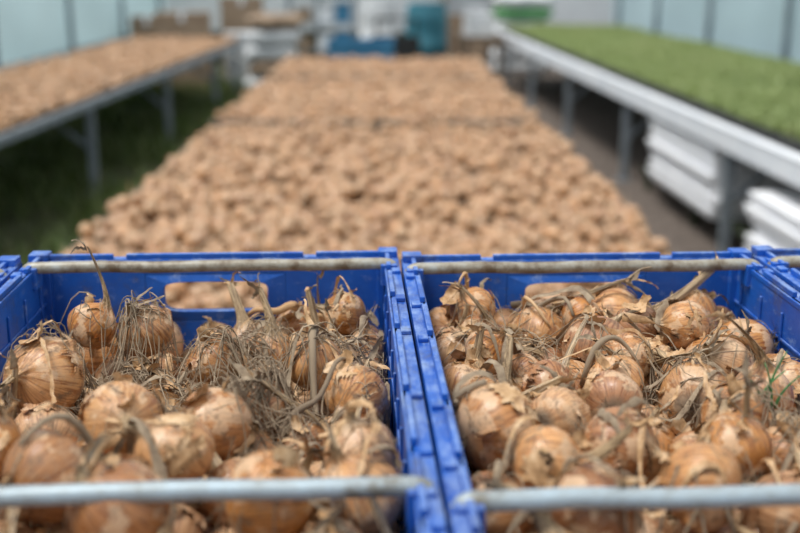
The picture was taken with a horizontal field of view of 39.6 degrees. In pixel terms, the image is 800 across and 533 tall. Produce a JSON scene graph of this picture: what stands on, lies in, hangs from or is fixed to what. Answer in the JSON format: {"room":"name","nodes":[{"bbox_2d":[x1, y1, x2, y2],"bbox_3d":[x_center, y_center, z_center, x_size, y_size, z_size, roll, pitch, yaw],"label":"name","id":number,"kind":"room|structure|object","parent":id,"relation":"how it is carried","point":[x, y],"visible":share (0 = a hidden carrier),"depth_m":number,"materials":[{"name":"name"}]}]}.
{"room":"greenhouse","nodes":[
{"label":"greenhouse","id":0,"kind":"room"},
{"bbox_2d":[0,0,164,70],"bbox_3d":[-3.886,-1.911,7.987,0.053,1.600,22.500,0,15,-1],"label":"wall","id":1,"kind":"structure","parent":0,"point":[29,29],"depth_m":12.70,"materials":[{"name":"white glass"}]},
{"bbox_2d":[0,62,756,259],"bbox_3d":[-0.157,-2.394,14.883,50.000,0.001,60.000,0,15,-1],"label":"ground","id":2,"kind":"structure","parent":0,"point":[596,115],"depth_m":9.05,"materials":[{"name":"soil"}]},
{"bbox_2d":[0,42,241,193],"bbox_3d":[-2.751,-1.119,8.796,1.360,0.655,10.800,0,15,1],"label":"bench","id":3,"kind":"object","parent":2,"relation":"on","point":[45,120],"visible":0.3,"depth_m":7.93,"materials":[{"name":"metal"}]},
{"bbox_2d":[0,34,236,132],"bbox_3d":[-2.749,-1.495,8.699,1.366,0.143,10.743,0,15,1],"label":"onions","id":4,"kind":"object","parent":3,"relation":"on","point":[36,88],"visible":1,"depth_m":9.17,"materials":[{"name":"brown food"}]},
{"bbox_2d":[0,71,256,265],"bbox_3d":[-2.451,-0.999,9.290,2.725,0.170,13.686,0,15,-1],"label":"grass","id":5,"kind":"structure","parent":2,"relation":"on","point":[131,151],"depth_m":9.01,"materials":[{"name":"green plant"}]},
{"bbox_2d":[130,15,154,37],"bbox_3d":[-3.465,-3.029,15.506,0.458,0.908,0.508,0,15,-1],"label":"cardboard box","id":6,"kind":"object","parent":2,"relation":"on","point":[140,26],"visible":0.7,"depth_m":15.18,"materials":[{"name":"cardboard"}]},
{"bbox_2d":[151,59,211,89],"bbox_3d":[-2.907,-2.656,14.783,0.808,0.558,0.608,0,15,-1],"label":"cardboard box","id":7,"kind":"object","parent":2,"relation":"on","point":[190,74],"visible":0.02,"depth_m":14.53,"materials":[{"name":"brown cardboard"}]},
{"bbox_2d":[153,12,211,38],"bbox_3d":[-2.857,-3.135,14.657,0.708,0.428,0.508,-2,15,-6],"label":"cardboard box","id":8,"kind":"object","parent":7,"relation":"on","point":[183,24],"visible":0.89,"depth_m":14.40,"materials":[{"name":"brown cardboard"}]},
{"bbox_2d":[225,31,252,86],"bbox_3d":[-2.111,-2.834,15.159,0.508,0.708,0.508,-3,15,-12],"label":"cardboard box","id":9,"kind":"object","parent":2,"relation":"on","point":[244,63],"visible":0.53,"depth_m":14.91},
{"bbox_2d":[220,0,262,78],"bbox_3d":[-2.272,-3.307,16.066,0.608,1.158,0.508,-2,15,-6],"label":"cardboard box","id":10,"kind":"object","parent":2,"relation":"on","point":[233,13],"visible":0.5,"depth_m":15.74,"materials":[{"name":"brown cardboard"}]},
{"bbox_2d":[244,75,263,87],"bbox_3d":[-1.653,-2.395,14.453,0.733,0.217,0.499,0,15,-1],"label":"sack","id":11,"kind":"object","parent":2,"relation":"on","point":[253,79],"visible":0.18,"depth_m":14.25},
{"bbox_2d":[249,61,279,75],"bbox_3d":[-1.603,-2.584,14.403,0.714,0.218,0.499,-2,15,-6],"label":"sack","id":12,"kind":"object","parent":11,"relation":"on","point":[257,68],"visible":0.37,"depth_m":14.17,"materials":[{"name":"fabric"}]},
{"bbox_2d":[244,44,297,60],"bbox_3d":[-1.673,-2.776,14.372,0.680,0.217,0.499,-3,15,-12],"label":"sack","id":13,"kind":"object","parent":12,"relation":"on","point":[253,52],"visible":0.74,"depth_m":14.16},
{"bbox_2d":[246,29,299,45],"bbox_3d":[-1.631,-2.961,14.303,0.671,0.218,0.499,-5,16,-17],"label":"sack","id":14,"kind":"object","parent":13,"relation":"on","point":[292,36],"visible":0.94,"depth_m":14.10,"materials":[{"name":"white plastic"}]},
{"bbox_2d":[246,13,303,29],"bbox_3d":[-1.602,-3.148,14.254,0.692,0.216,0.499,-6,16,-23],"label":"sack","id":15,"kind":"object","parent":14,"relation":"on","point":[261,21],"visible":1,"depth_m":14.06,"materials":[{"name":"fabric"}]},
{"bbox_2d":[286,0,355,51],"bbox_3d":[-1.268,-4.121,17.982,1.090,1.750,0.540,0,15,-1],"label":"storage rack","id":16,"kind":"object","parent":2,"relation":"on","point":[342,9],"visible":0.65,"depth_m":17.82,"materials":[{"name":"metal"}]},
{"bbox_2d":[68,69,671,306],"bbox_3d":[-0.130,-0.480,6.270,1.890,0.715,9.130,0,15,-1],"label":"bench","id":17,"kind":"object","parent":2,"relation":"on","point":[377,123],"visible":0.03,"depth_m":6.03,"materials":[{"name":"metal"}]},
{"bbox_2d":[62,53,668,308],"bbox_3d":[-0.129,-0.833,6.172,1.879,0.164,9.113,0,15,-1],"label":"onions","id":18,"kind":"object","parent":17,"relation":"on","point":[417,170],"visible":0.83,"depth_m":4.31,"materials":[{"name":"brown food"}]},
{"bbox_2d":[359,0,396,38],"bbox_3d":[-0.332,-3.541,17.060,0.610,1.100,0.610,0,15,-1],"label":"barrel","id":19,"kind":"object","parent":2,"relation":"on","point":[370,10],"visible":0.43,"depth_m":16.77,"materials":[{"name":"white plastic"}]},
{"bbox_2d":[372,17,419,59],"bbox_3d":[-0.050,-2.681,14.081,0.600,0.965,0.925,0,15,-1],"label":"cart","id":20,"kind":"object","parent":2,"relation":"on","point":[404,46],"visible":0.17,"depth_m":13.86,"materials":[{"name":"black metal"}]},
{"bbox_2d":[0,0,792,69],"bbox_3d":[-0.056,-2.420,7.893,7.630,3.633,22.500,0,15,-1],"label":"frame","id":21,"kind":"object","parent":2,"relation":"on","point":[789,3],"visible":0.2,"depth_m":13.15,"materials":[{"name":"grey metal"}]},
{"bbox_2d":[405,2,448,58],"bbox_3d":[0.359,-3.030,15.134,0.610,1.100,0.610,0,15,-1],"label":"barrel","id":22,"kind":"object","parent":2,"relation":"on","point":[432,22],"visible":0.55,"depth_m":14.85,"materials":[{"name":"teal plastic"}]},
{"bbox_2d":[455,31,504,78],"bbox_3d":[0.999,-2.601,14.220,0.500,0.740,1.600,0,15,-1],"label":"table","id":23,"kind":"object","parent":2,"relation":"on","point":[497,37],"visible":0.39,"depth_m":13.47,"materials":[{"name":"grey metal"}]},
{"bbox_2d":[465,8,489,13],"bbox_3d":[0.996,-3.182,14.376,0.320,0.300,0.320,0,15,-1],"label":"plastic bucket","id":24,"kind":"object","parent":23,"relation":"on","point":[468,10],"visible":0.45,"depth_m":14.23,"materials":[{"name":"white plastic"}]},
{"bbox_2d":[463,13,494,35],"bbox_3d":[0.973,-2.983,13.704,0.368,0.258,0.408,0,15,-1],"label":"cardboard box","id":25,"kind":"object","parent":23,"relation":"on","point":[477,24],"visible":1,"depth_m":13.51,"materials":[{"name":"white cardboard"}]},
{"bbox_2d":[485,60,545,73],"bbox_3d":[1.770,-3.071,17.000,0.942,0.219,0.548,0,15,-1],"label":"sack","id":26,"kind":"object","parent":2,"relation":"on","point":[514,67],"visible":0.52,"depth_m":16.77,"materials":[{"name":"white plastic"}]},
{"bbox_2d":[491,47,538,60],"bbox_3d":[1.790,-3.258,16.951,0.918,0.216,0.548,-1,15,-3],"label":"sack","id":27,"kind":"object","parent":26,"relation":"on","point":[522,56],"visible":0.29,"depth_m":16.71,"materials":[{"name":"white plastic"}]},
{"bbox_2d":[491,41,511,46],"bbox_3d":[1.810,-3.447,16.901,0.875,0.216,0.549,-2,15,-6],"label":"sack","id":28,"kind":"object","parent":27,"relation":"on","point":[494,43],"visible":0.14,"depth_m":16.68,"materials":[{"name":"fabric"}]},
{"bbox_2d":[495,20,548,28],"bbox_3d":[1.825,-3.637,16.850,0.864,0.220,0.548,-2,15,-9],"label":"sack","id":29,"kind":"object","parent":28,"relation":"on","point":[499,23],"visible":0.27,"depth_m":16.62,"materials":[{"name":"grey plastic"}]},
{"bbox_2d":[492,7,553,20],"bbox_3d":[1.845,-3.824,16.800,0.899,0.218,0.549,-3,15,-12],"label":"sack","id":30,"kind":"object","parent":29,"relation":"on","point":[505,13],"visible":0.91,"depth_m":16.57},
{"bbox_2d":[492,0,555,7],"bbox_3d":[1.871,-4.013,16.752,0.934,0.217,0.549,-4,15,-14],"label":"sack","id":31,"kind":"object","parent":30,"relation":"on","point":[503,3],"visible":1,"depth_m":16.52,"materials":[{"name":"white plastic"}]},
{"bbox_2d":[495,28,799,250],"bbox_3d":[2.471,-1.379,9.666,1.824,0.712,13.500,-1,15,-2],"label":"bench","id":32,"kind":"object","parent":2,"relation":"on","point":[781,162],"visible":0.46,"depth_m":6.63,"materials":[{"name":"metal"}]},
{"bbox_2d":[500,26,799,153],"bbox_3d":[2.500,-1.724,9.521,1.690,0.048,13.295,-1,15,-2],"label":"trays","id":33,"kind":"object","parent":32,"relation":"on","point":[786,141],"visible":0.19,"depth_m":6.77,"materials":[{"name":"black plastic"}]},
{"bbox_2d":[502,23,799,138],"bbox_3d":[2.499,-1.768,9.510,1.732,0.060,13.285,-1,15,-2],"label":"seedlings","id":34,"kind":"object","parent":33,"relation":"on","point":[654,54],"visible":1,"depth_m":8.79,"materials":[{"name":"green plant"}]},
{"bbox_2d":[643,166,753,243],"bbox_3d":[2.120,-0.086,5.856,0.640,0.165,4.300,-1,15,-2],"label":"slatted shelf","id":35,"kind":"object","parent":2,"relation":"on","point":[737,228],"visible":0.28,"depth_m":6.75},
{"bbox_2d":[647,118,799,219],"bbox_3d":[1.999,-0.618,6.772,0.646,0.392,1.438,-1,15,-2],"label":"trays","id":36,"kind":"object","parent":35,"relation":"on","point":[688,166],"visible":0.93,"depth_m":6.39,"materials":[{"name":"white plastic"}]},
{"bbox_2d":[744,191,799,250],"bbox_3d":[1.992,-0.109,4.979,0.660,0.326,0.815,-1,15,-2],"label":"trays","id":37,"kind":"object","parent":35,"relation":"on","point":[774,215],"visible":0.56,"depth_m":5.06,"materials":[{"name":"white plastic"}]},
{"bbox_3d":[-0.430,-1.855,12.333,0.730,0.262,0.410,0,15,1],"label":"plastic crate","id":38,"kind":"object","parent":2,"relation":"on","visible":0},
{"bbox_3d":[-0.430,-2.108,12.266,0.730,0.262,0.410,0,15,-1],"label":"plastic crate","id":39,"kind":"object","parent":38,"relation":"on","visible":0},
{"bbox_2d":[327,38,394,60],"bbox_3d":[-0.430,-2.361,12.198,0.730,0.262,0.410,-1,15,-2],"label":"plastic crate","id":40,"kind":"object","parent":39,"relation":"on","point":[361,47],"visible":0.66,"depth_m":12.01,"materials":[{"name":"blue plastic"}]},
{"bbox_3d":[0.011,0.774,1.112,1.760,0.934,0.873,0,15,-1],"label":"wooden bench","id":41,"kind":"object","parent":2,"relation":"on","visible":0},
{"bbox_2d":[0,255,21,286],"bbox_3d":[-0.596,0.209,0.898,0.394,0.263,0.730,-1,15,-3],"label":"plastic crate","id":42,"kind":"object","parent":41,"relation":"on","point":[8,264],"visible":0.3,"depth_m":1.21,"materials":[{"name":"blue plastic"}]},
{"bbox_2d":[0,247,447,532],"bbox_3d":[-0.191,0.199,0.936,0.412,0.263,0.730,-1,15,-3],"label":"plastic crate","id":43,"kind":"object","parent":41,"relation":"on","point":[44,286],"visible":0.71,"depth_m":1.15,"materials":[{"name":"blue plastic"}]},
{"bbox_2d":[0,239,404,532],"bbox_3d":[-0.191,0.171,0.929,0.373,0.300,0.691,-1,15,-3],"label":"pile","id":44,"kind":"object","parent":43,"relation":"in","point":[300,392],"visible":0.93,"depth_m":0.86,"materials":[{"name":"food"}]},
{"bbox_2d":[401,248,799,532],"bbox_3d":[0.214,0.200,0.933,0.394,0.263,0.730,-1,15,-3],"label":"plastic crate","id":45,"kind":"object","parent":41,"relation":"on","point":[748,286],"visible":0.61,"depth_m":1.12,"materials":[{"name":"blue plastic"}]},
{"bbox_2d":[429,249,799,532],"bbox_3d":[0.214,0.174,0.926,0.354,0.294,0.691,-1,15,-3],"label":"pile","id":46,"kind":"object","parent":45,"relation":"in","point":[602,385],"visible":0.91,"depth_m":0.88,"materials":[{"name":"food"}]},
{"bbox_2d":[751,351,799,407],"bbox_3d":[0.298,0.090,0.888,0.043,0.050,0.008,0,15,-1],"label":"shoots","id":47,"kind":"object","parent":46,"relation":"on","point":[771,380],"visible":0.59,"depth_m":0.89,"materials":[{"name":"green plant"}]},
{"bbox_2d":[751,245,799,292],"bbox_3d":[0.622,0.192,0.961,0.412,0.263,0.730,-1,15,-3],"label":"plastic crate","id":48,"kind":"object","parent":41,"relation":"on","point":[785,262],"visible":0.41,"depth_m":1.22,"materials":[{"name":"blue plastic"}]},
{"bbox_2d":[165,0,612,30],"bbox_3d":[-0.174,-4.804,18.899,7.660,1.600,0.053,0,15,-1],"label":"wall","id":49,"kind":"structure","parent":0,"point":[598,12],"depth_m":19.02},
{"bbox_2d":[211,31,542,61],"bbox_3d":[-0.174,-3.799,19.166,7.600,0.520,0.060,0,15,-1],"label":"baseboard","id":50,"kind":"structure","parent":49,"relation":"attached to","point":[217,34],"depth_m":19.08,"materials":[{"name":"grey"}]},
{"bbox_2d":[441,0,498,60],"bbox_3d":[1.197,-4.560,18.896,0.980,2.130,0.080,0,15,-1],"label":"door","id":51,"kind":"structure","parent":49,"relation":"in","point":[455,8],"depth_m":18.99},
{"bbox_2d":[613,0,799,62],"bbox_3d":[3.774,-1.931,8.064,0.053,1.600,22.500,0,15,-1],"label":"wall","id":52,"kind":"structure","parent":0,"point":[755,26],"depth_m":12.59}
]}

